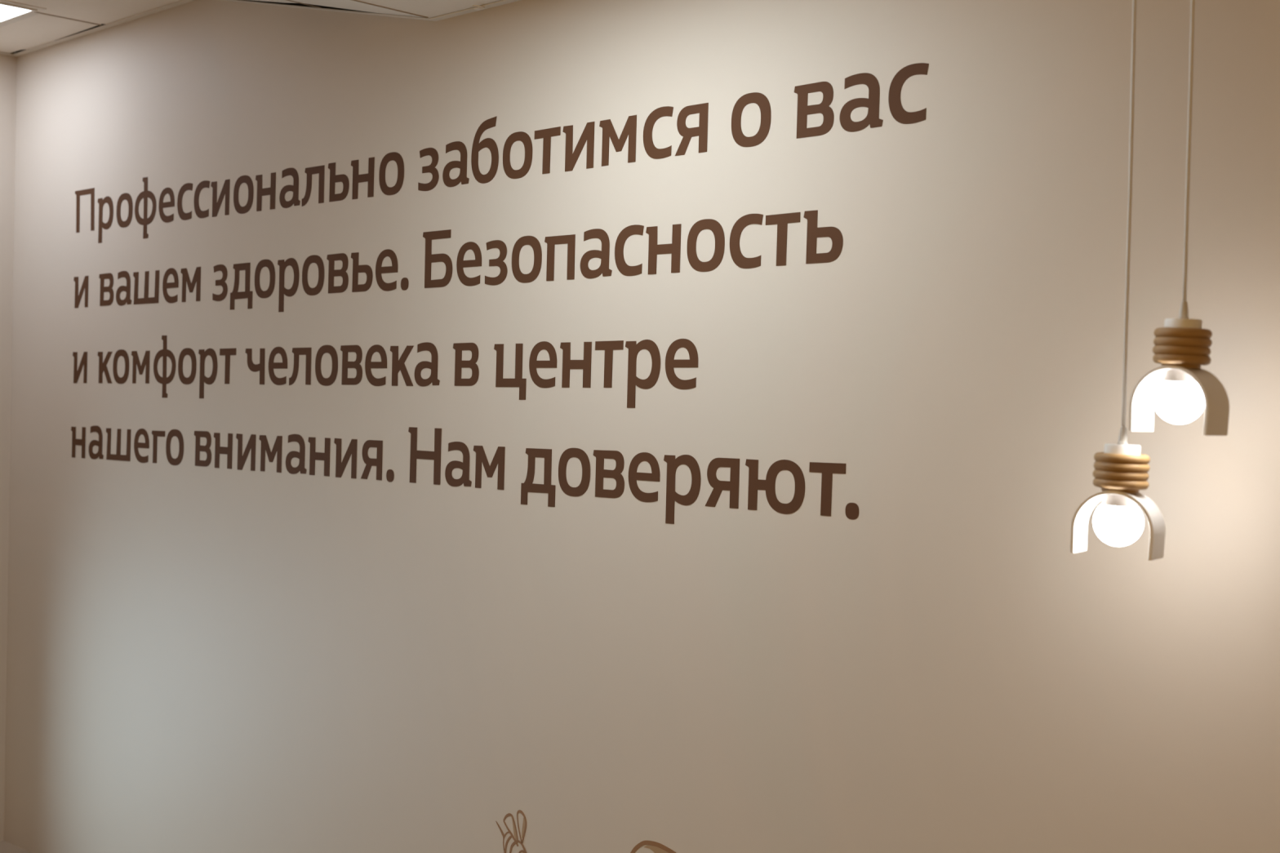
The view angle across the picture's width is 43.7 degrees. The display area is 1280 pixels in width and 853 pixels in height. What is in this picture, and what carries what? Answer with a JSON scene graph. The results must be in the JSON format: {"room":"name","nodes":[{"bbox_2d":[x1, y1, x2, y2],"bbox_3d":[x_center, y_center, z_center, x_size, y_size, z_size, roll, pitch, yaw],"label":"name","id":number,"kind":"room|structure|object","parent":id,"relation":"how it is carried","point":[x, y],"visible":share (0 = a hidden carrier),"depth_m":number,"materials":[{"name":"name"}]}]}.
{"room":"clinic waiting room","nodes":[
{"label":"clinic waiting room","id":0,"kind":"room"},
{"bbox_2d":[0,51,16,840],"bbox_3d":[-4.463,-0.061,3.540,0.120,3.250,6.200,2,1,44],"label":"wall","id":1,"kind":"structure","parent":0,"point":[7,63],"depth_m":5.69,"materials":[{"name":"beige paint"}]},
{"bbox_2d":[0,0,500,53],"bbox_3d":[-1.542,-1.135,0.680,8.005,0.259,6.197,2,1,44],"label":"ceiling","id":2,"kind":"structure","parent":0,"point":[38,29],"depth_m":4.97,"materials":[{"name":"paint"}]},
{"bbox_2d":[0,1,37,23],"bbox_3d":[-2.309,-1.315,4.993,0.600,0.012,0.600,2,1,44],"label":"ceiling light panel","id":3,"kind":"object","parent":2,"relation":"attached to","point":[8,11],"visible":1,"depth_m":5.02,"materials":[{"name":"white plastic"}]},
{"bbox_2d":[0,4,29,21],"bbox_3d":[-2.309,-1.317,4.993,0.576,0.008,0.576,2,1,44],"label":"diffuser","id":4,"kind":"object","parent":3,"relation":"attached to","point":[8,12],"depth_m":5.03,"materials":[{"name":"white plastic"}]},
{"bbox_2d":[1070,0,1165,560],"bbox_3d":[0.740,-0.388,2.428,0.125,1.173,0.083,2,1,33],"label":"pendant lamp","id":5,"kind":"object","parent":2,"relation":"hanging from","point":[1121,470],"visible":1,"depth_m":2.41,"materials":[{"name":"white glass"}]},
{"bbox_2d":[1128,0,1229,435],"bbox_3d":[0.808,-0.480,2.364,0.127,0.984,0.086,2,1,44],"label":"pendant lamp","id":6,"kind":"object","parent":2,"relation":"hanging from","point":[1179,390],"visible":1,"depth_m":2.34,"materials":[{"name":"white metal"}]},
{"bbox_2d":[4,0,1279,852],"bbox_3d":[0.648,0.054,2.950,8.245,3.250,0.120,2,1,44],"label":"wall","id":7,"kind":"structure","parent":0,"point":[209,659],"depth_m":3.46,"materials":[{"name":"beige paint"}]},
{"bbox_2d":[72,351,87,382],"bbox_3d":[-1.874,-0.197,5.343,0.105,0.105,0.001,2,1,44],"label":"letter","id":8,"kind":"object","parent":7,"relation":"attached to","point":[77,372],"depth_m":5.34,"materials":[{"name":"brown plastic"}]},
{"bbox_2d":[73,275,88,307],"bbox_3d":[-1.869,-0.450,5.340,0.105,0.105,0.001,2,1,44],"label":"letter","id":9,"kind":"object","parent":7,"relation":"attached to","point":[85,284],"depth_m":5.34,"materials":[{"name":"brown paint"}]},
{"bbox_2d":[75,187,94,232],"bbox_3d":[-1.852,-0.720,5.326,0.142,0.142,0.001,2,1,44],"label":"letter","id":10,"kind":"object","parent":7,"relation":"attached to","point":[89,191],"depth_m":5.32,"materials":[{"name":"brown paint"}]},
{"bbox_2d":[88,425,103,459],"bbox_3d":[-1.790,0.053,5.258,0.104,0.112,0.001,2,1,44],"label":"letter","id":11,"kind":"object","parent":7,"relation":"attached to","point":[96,428],"depth_m":5.25,"materials":[{"name":"brown plastic"}]},
{"bbox_2d":[97,195,113,243],"bbox_3d":[-1.749,-0.677,5.224,0.109,0.150,0.001,2,1,44],"label":"letter","id":12,"kind":"object","parent":7,"relation":"attached to","point":[101,202],"depth_m":5.23,"materials":[{"name":"brown paint"}]},
{"bbox_2d":[98,272,113,306],"bbox_3d":[-1.743,-0.448,5.216,0.102,0.106,0.001,2,1,44],"label":"letter","id":13,"kind":"object","parent":7,"relation":"attached to","point":[109,276],"depth_m":5.21,"materials":[{"name":"brown paint"}]},
{"bbox_2d":[106,427,131,461],"bbox_3d":[-1.684,0.058,5.154,0.166,0.103,0.001,2,1,44],"label":"letter","id":14,"kind":"object","parent":7,"relation":"attached to","point":[117,456],"depth_m":5.15,"materials":[{"name":"brown plastic"}]},
{"bbox_2d":[112,349,128,383],"bbox_3d":[-1.671,-0.193,5.144,0.107,0.111,0.001,2,1,44],"label":"letter","id":15,"kind":"object","parent":7,"relation":"attached to","point":[119,353],"depth_m":5.14,"materials":[{"name":"brown plastic"}]},
{"bbox_2d":[115,271,131,305],"bbox_3d":[-1.659,-0.445,5.134,0.104,0.112,0.001,2,1,44],"label":"letter","id":16,"kind":"object","parent":7,"relation":"attached to","point":[125,274],"depth_m":5.13,"materials":[{"name":"brown plastic"}]},
{"bbox_2d":[116,192,133,227],"bbox_3d":[-1.656,-0.695,5.134,0.107,0.111,0.001,2,1,44],"label":"letter","id":17,"kind":"object","parent":7,"relation":"attached to","point":[126,196],"depth_m":5.13,"materials":[{"name":"brown paint"}]},
{"bbox_2d":[131,350,150,383],"bbox_3d":[-1.582,-0.188,5.056,0.118,0.104,0.001,2,1,44],"label":"letter","id":18,"kind":"object","parent":7,"relation":"attached to","point":[147,355],"depth_m":5.05,"materials":[{"name":"brown plastic"}]},
{"bbox_2d":[133,428,149,462],"bbox_3d":[-1.575,0.060,5.047,0.096,0.109,0.001,2,1,44],"label":"letter","id":19,"kind":"object","parent":7,"relation":"attached to","point":[137,445],"depth_m":5.05,"materials":[{"name":"brown plastic"}]},
{"bbox_2d":[134,177,156,238],"bbox_3d":[-1.560,-0.690,5.040,0.136,0.194,0.001,2,1,44],"label":"letter","id":20,"kind":"object","parent":7,"relation":"attached to","point":[145,193],"depth_m":5.04,"materials":[{"name":"brown paint"}]},
{"bbox_2d":[133,270,159,304],"bbox_3d":[-1.557,-0.438,5.034,0.166,0.103,0.001,2,1,44],"label":"letter","id":21,"kind":"object","parent":7,"relation":"attached to","point":[146,300],"depth_m":5.03,"materials":[{"name":"brown plastic"}]},
{"bbox_2d":[153,335,175,397],"bbox_3d":[-1.474,-0.186,4.950,0.136,0.194,0.001,2,1,44],"label":"letter","id":22,"kind":"object","parent":7,"relation":"attached to","point":[164,353],"depth_m":4.95,"materials":[{"name":"brown paint"}]},
{"bbox_2d":[158,187,174,222],"bbox_3d":[-1.466,-0.686,4.947,0.096,0.109,0.001,2,1,44],"label":"letter","id":23,"kind":"object","parent":7,"relation":"attached to","point":[162,205],"depth_m":4.95,"materials":[{"name":"brown paint"}]},
{"bbox_2d":[162,267,178,302],"bbox_3d":[-1.448,-0.435,4.927,0.096,0.109,0.001,2,1,44],"label":"letter","id":24,"kind":"object","parent":7,"relation":"attached to","point":[172,271],"depth_m":4.93,"materials":[{"name":"brown plastic"}]},
{"bbox_2d":[165,429,183,465],"bbox_3d":[-1.428,0.064,4.903,0.107,0.111,0.001,2,1,44],"label":"letter","id":25,"kind":"object","parent":7,"relation":"attached to","point":[172,433],"depth_m":4.90,"materials":[{"name":"brown plastic"}]},
{"bbox_2d":[177,347,196,384],"bbox_3d":[-1.376,-0.183,4.854,0.107,0.111,0.001,2,1,44],"label":"letter","id":26,"kind":"object","parent":7,"relation":"attached to","point":[187,351],"depth_m":4.85,"materials":[{"name":"brown plastic"}]},
{"bbox_2d":[180,266,200,302],"bbox_3d":[-1.363,-0.430,4.844,0.118,0.104,0.001,2,1,44],"label":"letter","id":27,"kind":"object","parent":7,"relation":"attached to","point":[197,277],"depth_m":4.84,"materials":[{"name":"brown paint"}]},
{"bbox_2d":[193,180,209,217],"bbox_3d":[-1.317,-0.682,4.801,0.090,0.112,0.001,2,1,44],"label":"letter","id":28,"kind":"object","parent":7,"relation":"attached to","point":[205,184],"depth_m":4.81,"materials":[{"name":"brown plastic"}]},
{"bbox_2d":[194,431,211,466],"bbox_3d":[-1.311,0.067,4.788,0.102,0.106,0.001,2,1,44],"label":"letter","id":29,"kind":"object","parent":7,"relation":"attached to","point":[197,434],"depth_m":4.79,"materials":[{"name":"brown plastic"}]},
{"bbox_2d":[198,348,217,398],"bbox_3d":[-1.291,-0.159,4.771,0.109,0.150,0.001,2,1,44],"label":"letter","id":30,"kind":"object","parent":7,"relation":"attached to","point":[211,352],"depth_m":4.78,"materials":[{"name":"brown plastic"}]},
{"bbox_2d":[212,264,227,301],"bbox_3d":[-1.242,-0.425,4.724,0.083,0.108,0.001,2,1,44],"label":"letter","id":31,"kind":"object","parent":7,"relation":"attached to","point":[222,268],"depth_m":4.72,"materials":[{"name":"brown plastic"}]},
{"bbox_2d":[210,178,230,217],"bbox_3d":[-1.243,-0.675,4.728,0.105,0.105,0.001,2,1,44],"label":"letter","id":32,"kind":"object","parent":7,"relation":"attached to","point":[216,204],"depth_m":4.73,"materials":[{"name":"brown plastic"}]},
{"bbox_2d":[213,432,232,469],"bbox_3d":[-1.230,0.071,4.708,0.105,0.104,0.001,2,1,44],"label":"letter","id":33,"kind":"object","parent":7,"relation":"attached to","point":[219,450],"depth_m":4.71,"materials":[{"name":"brown plastic"}]},
{"bbox_2d":[230,262,252,309],"bbox_3d":[-1.159,-0.408,4.643,0.120,0.134,0.001,2,1,44],"label":"letter","id":34,"kind":"object","parent":7,"relation":"attached to","point":[247,294],"depth_m":4.64,"materials":[{"name":"brown plastic"}]},
{"bbox_2d":[233,175,253,213],"bbox_3d":[-1.151,-0.674,4.638,0.107,0.111,0.001,2,1,44],"label":"letter","id":35,"kind":"object","parent":7,"relation":"attached to","point":[243,179],"depth_m":4.64,"materials":[{"name":"brown plastic"}]},
{"bbox_2d":[235,433,256,471],"bbox_3d":[-1.141,0.074,4.621,0.105,0.105,0.001,2,1,44],"label":"letter","id":36,"kind":"object","parent":7,"relation":"attached to","point":[242,459],"depth_m":4.62,"materials":[{"name":"brown plastic"}]},
{"bbox_2d":[245,348,265,384],"bbox_3d":[-1.107,-0.173,4.590,0.103,0.104,0.001,2,1,44],"label":"letter","id":37,"kind":"object","parent":7,"relation":"attached to","point":[260,366],"depth_m":4.57,"materials":[{"name":"brown paint"}]},
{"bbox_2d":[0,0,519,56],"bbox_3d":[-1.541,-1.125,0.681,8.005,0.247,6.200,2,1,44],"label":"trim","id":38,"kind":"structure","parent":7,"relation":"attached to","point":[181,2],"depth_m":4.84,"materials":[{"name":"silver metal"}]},
{"bbox_2d":[254,259,275,297],"bbox_3d":[-1.070,-0.421,4.556,0.107,0.111,0.001,2,1,44],"label":"letter","id":39,"kind":"object","parent":7,"relation":"attached to","point":[268,264],"depth_m":4.55,"materials":[{"name":"brown plastic"}]},
{"bbox_2d":[255,172,275,211],"bbox_3d":[-1.069,-0.669,4.557,0.105,0.104,0.001,2,1,44],"label":"letter","id":40,"kind":"object","parent":7,"relation":"attached to","point":[270,191],"depth_m":4.55,"materials":[{"name":"brown paint"}]},
{"bbox_2d":[258,435,282,472],"bbox_3d":[-1.049,0.077,4.531,0.118,0.104,0.001,2,1,44],"label":"letter","id":41,"kind":"object","parent":7,"relation":"attached to","point":[277,445],"depth_m":4.53,"materials":[{"name":"brown plastic"}]},
{"bbox_2d":[268,346,287,385],"bbox_3d":[-1.022,-0.171,4.506,0.096,0.109,0.001,2,1,44],"label":"letter","id":42,"kind":"object","parent":7,"relation":"attached to","point":[278,381],"depth_m":4.51,"materials":[{"name":"brown plastic"}]},
{"bbox_2d":[277,257,299,311],"bbox_3d":[-0.986,-0.397,4.473,0.109,0.150,0.001,2,1,44],"label":"letter","id":43,"kind":"object","parent":7,"relation":"attached to","point":[282,264],"depth_m":4.48,"materials":[{"name":"brown plastic"}]},
{"bbox_2d":[279,167,300,208],"bbox_3d":[-0.979,-0.668,4.469,0.104,0.112,0.001,2,1,44],"label":"letter","id":44,"kind":"object","parent":7,"relation":"attached to","point":[288,171],"depth_m":4.46,"materials":[{"name":"brown paint"}]},
{"bbox_2d":[285,434,306,474],"bbox_3d":[-0.955,0.077,4.439,0.104,0.112,0.001,2,1,44],"label":"letter","id":45,"kind":"object","parent":7,"relation":"attached to","point":[292,437],"depth_m":4.43,"materials":[{"name":"brown paint"}]},
{"bbox_2d":[288,347,311,385],"bbox_3d":[-0.942,-0.166,4.428,0.106,0.105,0.001,2,1,44],"label":"letter","id":46,"kind":"object","parent":7,"relation":"attached to","point":[296,351],"depth_m":4.42,"materials":[{"name":"brown plastic"}]},
{"bbox_2d":[302,254,324,295],"bbox_3d":[-0.898,-0.415,4.387,0.107,0.111,0.001,2,1,44],"label":"letter","id":47,"kind":"object","parent":7,"relation":"attached to","point":[316,259],"depth_m":4.38,"materials":[{"name":"brown paint"}]},
{"bbox_2d":[301,164,324,206],"bbox_3d":[-0.899,-0.661,4.390,0.106,0.105,0.001,2,1,44],"label":"letter","id":48,"kind":"object","parent":7,"relation":"attached to","point":[309,171],"depth_m":4.38,"materials":[{"name":"brown paint"}]},
{"bbox_2d":[307,437,330,476],"bbox_3d":[-0.877,0.082,4.362,0.105,0.104,0.001,2,1,44],"label":"letter","id":49,"kind":"object","parent":7,"relation":"attached to","point":[313,455],"depth_m":4.36,"materials":[{"name":"brown paint"}]},
{"bbox_2d":[315,345,337,386],"bbox_3d":[-0.852,-0.166,4.339,0.107,0.111,0.001,2,1,44],"label":"letter","id":50,"kind":"object","parent":7,"relation":"attached to","point":[330,349],"depth_m":4.34,"materials":[{"name":"brown plastic"}]},
{"bbox_2d":[326,253,348,293],"bbox_3d":[-0.816,-0.413,4.306,0.102,0.106,0.001,2,1,44],"label":"letter","id":51,"kind":"object","parent":7,"relation":"attached to","point":[331,258],"depth_m":4.31,"materials":[{"name":"brown paint"}]},
{"bbox_2d":[328,162,349,201],"bbox_3d":[-0.813,-0.661,4.306,0.099,0.105,0.001,2,1,44],"label":"letter","id":52,"kind":"object","parent":7,"relation":"attached to","point":[334,178],"depth_m":4.31,"materials":[{"name":"brown plastic"}]},
{"bbox_2d":[333,438,357,478],"bbox_3d":[-0.789,0.085,4.276,0.105,0.105,0.001,2,1,44],"label":"letter","id":53,"kind":"object","parent":7,"relation":"attached to","point":[340,466],"depth_m":4.27,"materials":[{"name":"brown paint"}]},
{"bbox_2d":[340,345,362,384],"bbox_3d":[-0.770,-0.164,4.259,0.102,0.106,0.001,2,1,44],"label":"letter","id":54,"kind":"object","parent":7,"relation":"attached to","point":[344,348],"depth_m":4.26,"materials":[{"name":"brown plastic"}]},
{"bbox_2d":[351,252,373,292],"bbox_3d":[-0.737,-0.410,4.229,0.099,0.105,0.001,2,1,44],"label":"letter","id":55,"kind":"object","parent":7,"relation":"attached to","point":[357,268],"depth_m":4.24,"materials":[{"name":"brown paint"}]},
{"bbox_2d":[351,156,374,199],"bbox_3d":[-0.736,-0.657,4.230,0.105,0.104,0.001,2,1,44],"label":"letter","id":56,"kind":"object","parent":7,"relation":"attached to","point":[369,177],"depth_m":4.22,"materials":[{"name":"brown plastic"}]},
{"bbox_2d":[360,440,382,479],"bbox_3d":[-0.704,0.087,4.192,0.094,0.104,0.001,2,1,44],"label":"letter","id":57,"kind":"object","parent":7,"relation":"attached to","point":[369,462],"depth_m":4.19,"materials":[{"name":"brown paint"}]},
{"bbox_2d":[364,344,386,386],"bbox_3d":[-0.691,-0.160,4.182,0.096,0.109,0.001,2,1,44],"label":"letter","id":58,"kind":"object","parent":7,"relation":"attached to","point":[374,381],"depth_m":4.18,"materials":[{"name":"brown plastic"}]},
{"bbox_2d":[375,248,398,290],"bbox_3d":[-0.659,-0.406,4.152,0.096,0.109,0.001,2,1,44],"label":"letter","id":59,"kind":"object","parent":7,"relation":"attached to","point":[384,286],"depth_m":4.15,"materials":[{"name":"brown paint"}]},
{"bbox_2d":[378,151,404,195],"bbox_3d":[-0.644,-0.655,4.140,0.107,0.111,0.001,2,1,44],"label":"letter","id":60,"kind":"object","parent":7,"relation":"attached to","point":[393,156],"depth_m":4.14,"materials":[{"name":"brown plastic"}]},
{"bbox_2d":[390,345,413,386],"bbox_3d":[-0.613,-0.156,4.105,0.101,0.103,0.001,2,1,44],"label":"letter","id":61,"kind":"object","parent":7,"relation":"attached to","point":[397,365],"depth_m":4.11,"materials":[{"name":"brown plastic"}]},
{"bbox_2d":[408,426,441,484],"bbox_3d":[-0.545,0.074,4.036,0.135,0.141,0.001,2,1,44],"label":"letter","id":62,"kind":"object","parent":7,"relation":"attached to","point":[415,454],"depth_m":4.03,"materials":[{"name":"brown plastic"}]},
{"bbox_2d":[414,342,439,386],"bbox_3d":[-0.537,-0.157,4.030,0.104,0.112,0.001,2,1,44],"label":"letter","id":63,"kind":"object","parent":7,"relation":"attached to","point":[433,366],"depth_m":4.03,"materials":[{"name":"brown plastic"}]},
{"bbox_2d":[417,147,439,191],"bbox_3d":[-0.533,-0.649,4.031,0.083,0.108,0.001,2,1,44],"label":"letter","id":64,"kind":"object","parent":7,"relation":"attached to","point":[432,152],"depth_m":4.02,"materials":[{"name":"brown plastic"}]},
{"bbox_2d":[422,229,452,288],"bbox_3d":[-0.508,-0.420,4.004,0.122,0.142,0.001,2,1,44],"label":"letter","id":65,"kind":"object","parent":7,"relation":"attached to","point":[430,258],"depth_m":4.01,"materials":[{"name":"brown plastic"}]},
{"bbox_2d":[442,141,469,186],"bbox_3d":[-0.455,-0.650,3.955,0.104,0.112,0.001,2,1,44],"label":"letter","id":66,"kind":"object","parent":7,"relation":"attached to","point":[455,145],"depth_m":3.95,"materials":[{"name":"brown plastic"}]},
{"bbox_2d":[444,441,471,486],"bbox_3d":[-0.448,0.093,3.941,0.104,0.112,0.001,2,1,44],"label":"letter","id":67,"kind":"object","parent":7,"relation":"attached to","point":[464,465],"depth_m":3.94,"materials":[{"name":"brown paint"}]},
{"bbox_2d":[453,342,479,386],"bbox_3d":[-0.428,-0.153,3.924,0.102,0.106,0.001,2,1,44],"label":"letter","id":68,"kind":"object","parent":7,"relation":"attached to","point":[459,347],"depth_m":3.92,"materials":[{"name":"brown plastic"}]},
{"bbox_2d":[456,241,481,285],"bbox_3d":[-0.419,-0.399,3.917,0.096,0.109,0.001,2,1,44],"label":"letter","id":69,"kind":"object","parent":7,"relation":"attached to","point":[460,263],"depth_m":3.92,"materials":[{"name":"brown plastic"}]},
{"bbox_2d":[471,115,498,183],"bbox_3d":[-0.376,-0.669,3.877,0.103,0.158,0.001,2,1,44],"label":"letter","id":70,"kind":"object","parent":7,"relation":"attached to","point":[489,143],"depth_m":3.88,"materials":[{"name":"brown paint"}]},
{"bbox_2d":[473,445,505,489],"bbox_3d":[-0.366,0.099,3.860,0.118,0.104,0.001,2,1,44],"label":"letter","id":71,"kind":"object","parent":7,"relation":"attached to","point":[499,457],"depth_m":3.86,"materials":[{"name":"brown plastic"}]},
{"bbox_2d":[484,240,507,285],"bbox_3d":[-0.346,-0.395,3.845,0.083,0.108,0.001,2,1,44],"label":"letter","id":72,"kind":"object","parent":7,"relation":"attached to","point":[500,245],"depth_m":3.84,"materials":[{"name":"brown plastic"}]},
{"bbox_2d":[493,343,526,399],"bbox_3d":[-0.310,-0.131,3.808,0.119,0.134,0.001,2,1,44],"label":"letter","id":73,"kind":"object","parent":7,"relation":"attached to","point":[518,381],"depth_m":3.79,"materials":[{"name":"brown plastic"}]},
{"bbox_2d":[495,809,526,852],"bbox_3d":[-0.304,0.974,3.792,0.119,0.137,0.001,2,1,44],"label":"drawing","id":74,"kind":"object","parent":7,"relation":"attached to","point":[524,824],"visible":1,"depth_m":3.78,"materials":[{"name":"brown paint"}]},
{"bbox_2d":[502,131,532,178],"bbox_3d":[-0.291,-0.644,3.793,0.107,0.111,0.001,2,1,44],"label":"letter","id":75,"kind":"object","parent":7,"relation":"attached to","point":[522,136],"depth_m":3.79,"materials":[{"name":"brown plastic"}]},
{"bbox_2d":[511,235,542,283],"bbox_3d":[-0.268,-0.395,3.768,0.107,0.111,0.001,2,1,44],"label":"letter","id":76,"kind":"object","parent":7,"relation":"attached to","point":[531,241],"depth_m":3.77,"materials":[{"name":"brown paint"}]},
{"bbox_2d":[520,448,555,506],"bbox_3d":[-0.238,0.118,3.735,0.120,0.134,0.001,2,1,44],"label":"letter","id":77,"kind":"object","parent":7,"relation":"attached to","point":[528,486],"depth_m":3.73,"materials":[{"name":"brown plastic"}]},
{"bbox_2d":[528,341,556,387],"bbox_3d":[-0.226,-0.144,3.725,0.096,0.109,0.001,2,1,44],"label":"letter","id":78,"kind":"object","parent":7,"relation":"attached to","point":[534,364],"depth_m":3.73,"materials":[{"name":"brown plastic"}]},
{"bbox_2d":[533,126,560,173],"bbox_3d":[-0.216,-0.642,3.720,0.090,0.105,0.001,2,1,44],"label":"letter","id":79,"kind":"object","parent":7,"relation":"attached to","point":[546,134],"depth_m":3.72,"materials":[{"name":"brown plastic"}]},
{"bbox_2d":[544,234,575,280],"bbox_3d":[-0.186,-0.389,3.688,0.104,0.103,0.001,2,1,44],"label":"letter","id":80,"kind":"object","parent":7,"relation":"attached to","point":[551,241],"depth_m":3.69,"materials":[{"name":"brown paint"}]},
{"bbox_2d":[558,448,590,496],"bbox_3d":[-0.150,0.104,3.649,0.107,0.111,0.001,2,1,44],"label":"letter","id":81,"kind":"object","parent":7,"relation":"attached to","point":[569,453],"depth_m":3.65,"materials":[{"name":"brown paint"}]},
{"bbox_2d":[560,342,591,387],"bbox_3d":[-0.148,-0.141,3.648,0.105,0.104,0.001,2,1,44],"label":"letter","id":82,"kind":"object","parent":7,"relation":"attached to","point":[567,364],"depth_m":3.65,"materials":[{"name":"brown plastic"}]},
{"bbox_2d":[562,121,595,171],"bbox_3d":[-0.141,-0.638,3.646,0.105,0.105,0.001,2,1,44],"label":"letter","id":83,"kind":"object","parent":7,"relation":"attached to","point":[571,157],"depth_m":3.64,"materials":[{"name":"brown plastic"}]},
{"bbox_2d":[580,228,612,278],"bbox_3d":[-0.099,-0.390,3.602,0.104,0.112,0.001,2,1,44],"label":"letter","id":84,"kind":"object","parent":7,"relation":"attached to","point":[604,255],"depth_m":3.60,"materials":[{"name":"brown plastic"}]},
{"bbox_2d":[592,449,624,497],"bbox_3d":[-0.070,0.106,3.570,0.102,0.106,0.001,2,1,44],"label":"letter","id":85,"kind":"object","parent":7,"relation":"attached to","point":[600,455],"depth_m":3.57,"materials":[{"name":"brown paint"}]},
{"bbox_2d":[595,340,623,387],"bbox_3d":[-0.070,-0.139,3.572,0.090,0.105,0.001,2,1,44],"label":"letter","id":86,"kind":"object","parent":7,"relation":"attached to","point":[608,346],"depth_m":3.57,"materials":[{"name":"brown plastic"}]},
{"bbox_2d":[599,115,636,166],"bbox_3d":[-0.050,-0.636,3.557,0.118,0.104,0.001,2,1,44],"label":"letter","id":87,"kind":"object","parent":7,"relation":"attached to","point":[629,129],"depth_m":3.55,"materials":[{"name":"brown paint"}]},
{"bbox_2d":[614,224,644,275],"bbox_3d":[-0.024,-0.389,3.530,0.090,0.112,0.001,2,1,44],"label":"letter","id":88,"kind":"object","parent":7,"relation":"attached to","point":[625,269],"depth_m":3.54,"materials":[{"name":"brown plastic"}]},
{"bbox_2d":[625,339,660,408],"bbox_3d":[0.005,-0.115,3.498,0.109,0.150,0.001,2,1,44],"label":"letter","id":89,"kind":"object","parent":7,"relation":"attached to","point":[633,348],"depth_m":3.51,"materials":[{"name":"brown paint"}]},
{"bbox_2d":[628,452,660,502],"bbox_3d":[0.009,0.111,3.493,0.096,0.109,0.001,2,1,44],"label":"letter","id":90,"kind":"object","parent":7,"relation":"attached to","point":[633,476],"depth_m":3.49,"materials":[{"name":"brown paint"}]},
{"bbox_2d":[643,106,673,159],"bbox_3d":[0.039,-0.637,3.470,0.090,0.112,0.001,2,1,44],"label":"letter","id":91,"kind":"object","parent":7,"relation":"attached to","point":[651,150],"depth_m":3.48,"materials":[{"name":"brown plastic"}]},
{"bbox_2d":[645,223,681,274],"bbox_3d":[0.050,-0.383,3.457,0.105,0.104,0.001,2,1,44],"label":"letter","id":92,"kind":"object","parent":7,"relation":"attached to","point":[674,247],"depth_m":3.45,"materials":[{"name":"brown plastic"}]},
{"bbox_2d":[665,338,697,389],"bbox_3d":[0.089,-0.134,3.416,0.096,0.109,0.001,2,1,44],"label":"letter","id":93,"kind":"object","parent":7,"relation":"attached to","point":[670,362],"depth_m":3.42,"materials":[{"name":"brown paint"}]},
{"bbox_2d":[663,454,701,524],"bbox_3d":[0.089,0.135,3.414,0.109,0.150,0.001,2,1,44],"label":"letter","id":94,"kind":"object","parent":7,"relation":"attached to","point":[673,464],"depth_m":3.42,"materials":[{"name":"brown plastic"}]},
{"bbox_2d":[675,102,708,155],"bbox_3d":[0.110,-0.632,3.400,0.094,0.104,0.001,2,1,44],"label":"letter","id":95,"kind":"object","parent":7,"relation":"attached to","point":[701,131],"depth_m":3.40,"materials":[{"name":"brown paint"}]},
{"bbox_2d":[687,218,724,271],"bbox_3d":[0.138,-0.382,3.370,0.107,0.111,0.001,2,1,44],"label":"letter","id":96,"kind":"object","parent":7,"relation":"attached to","point":[713,225],"depth_m":3.37,"materials":[{"name":"brown plastic"}]},
{"bbox_2d":[705,457,739,508],"bbox_3d":[0.172,0.117,3.333,0.094,0.104,0.001,2,1,44],"label":"letter","id":97,"kind":"object","parent":7,"relation":"attached to","point":[732,486],"depth_m":3.33,"materials":[{"name":"brown paint"}]},
{"bbox_2d":[729,213,763,268],"bbox_3d":[0.218,-0.382,3.291,0.090,0.112,0.001,2,1,44],"label":"letter","id":98,"kind":"object","parent":7,"relation":"attached to","point":[738,258],"depth_m":3.30,"materials":[{"name":"brown plastic"}]},
{"bbox_2d":[731,92,771,146],"bbox_3d":[0.228,-0.631,3.284,0.107,0.111,0.001,2,1,44],"label":"letter","id":99,"kind":"object","parent":7,"relation":"attached to","point":[761,100],"depth_m":3.28,"materials":[{"name":"brown plastic"}]},
{"bbox_2d":[745,458,804,514],"bbox_3d":[0.272,0.121,3.234,0.158,0.109,0.001,2,1,44],"label":"letter","id":100,"kind":"object","parent":7,"relation":"attached to","point":[755,484],"depth_m":3.23,"materials":[{"name":"brown plastic"}]},
{"bbox_2d":[765,212,800,266],"bbox_3d":[0.287,-0.377,3.224,0.090,0.105,0.001,2,1,44],"label":"letter","id":101,"kind":"object","parent":7,"relation":"attached to","point":[782,220],"depth_m":3.22,"materials":[{"name":"brown plastic"}]},
{"bbox_2d":[794,81,834,138],"bbox_3d":[0.344,-0.629,3.170,0.102,0.106,0.001,2,1,44],"label":"letter","id":102,"kind":"object","parent":7,"relation":"attached to","point":[825,87],"depth_m":3.17,"materials":[{"name":"brown plastic"}]},
{"bbox_2d":[803,209,843,263],"bbox_3d":[0.361,-0.376,3.151,0.099,0.105,0.001,2,1,44],"label":"letter","id":103,"kind":"object","parent":7,"relation":"attached to","point":[813,232],"depth_m":3.16,"materials":[{"name":"brown plastic"}]},
{"bbox_2d":[808,462,845,515],"bbox_3d":[0.368,0.123,3.140,0.090,0.105,0.001,2,1,44],"label":"letter","id":104,"kind":"object","parent":7,"relation":"attached to","point":[827,469],"depth_m":3.14,"materials":[{"name":"brown plastic"}]},
{"bbox_2d":[839,72,883,132],"bbox_3d":[0.428,-0.627,3.088,0.104,0.112,0.001,2,1,44],"label":"letter","id":105,"kind":"object","parent":7,"relation":"attached to","point":[872,118],"depth_m":3.08,"materials":[{"name":"brown paint"}]},
{"bbox_2d":[888,62,928,124],"bbox_3d":[0.506,-0.626,3.012,0.090,0.112,0.001,2,1,44],"label":"letter","id":106,"kind":"object","parent":7,"relation":"attached to","point":[898,113],"depth_m":3.02,"materials":[{"name":"brown plastic"}]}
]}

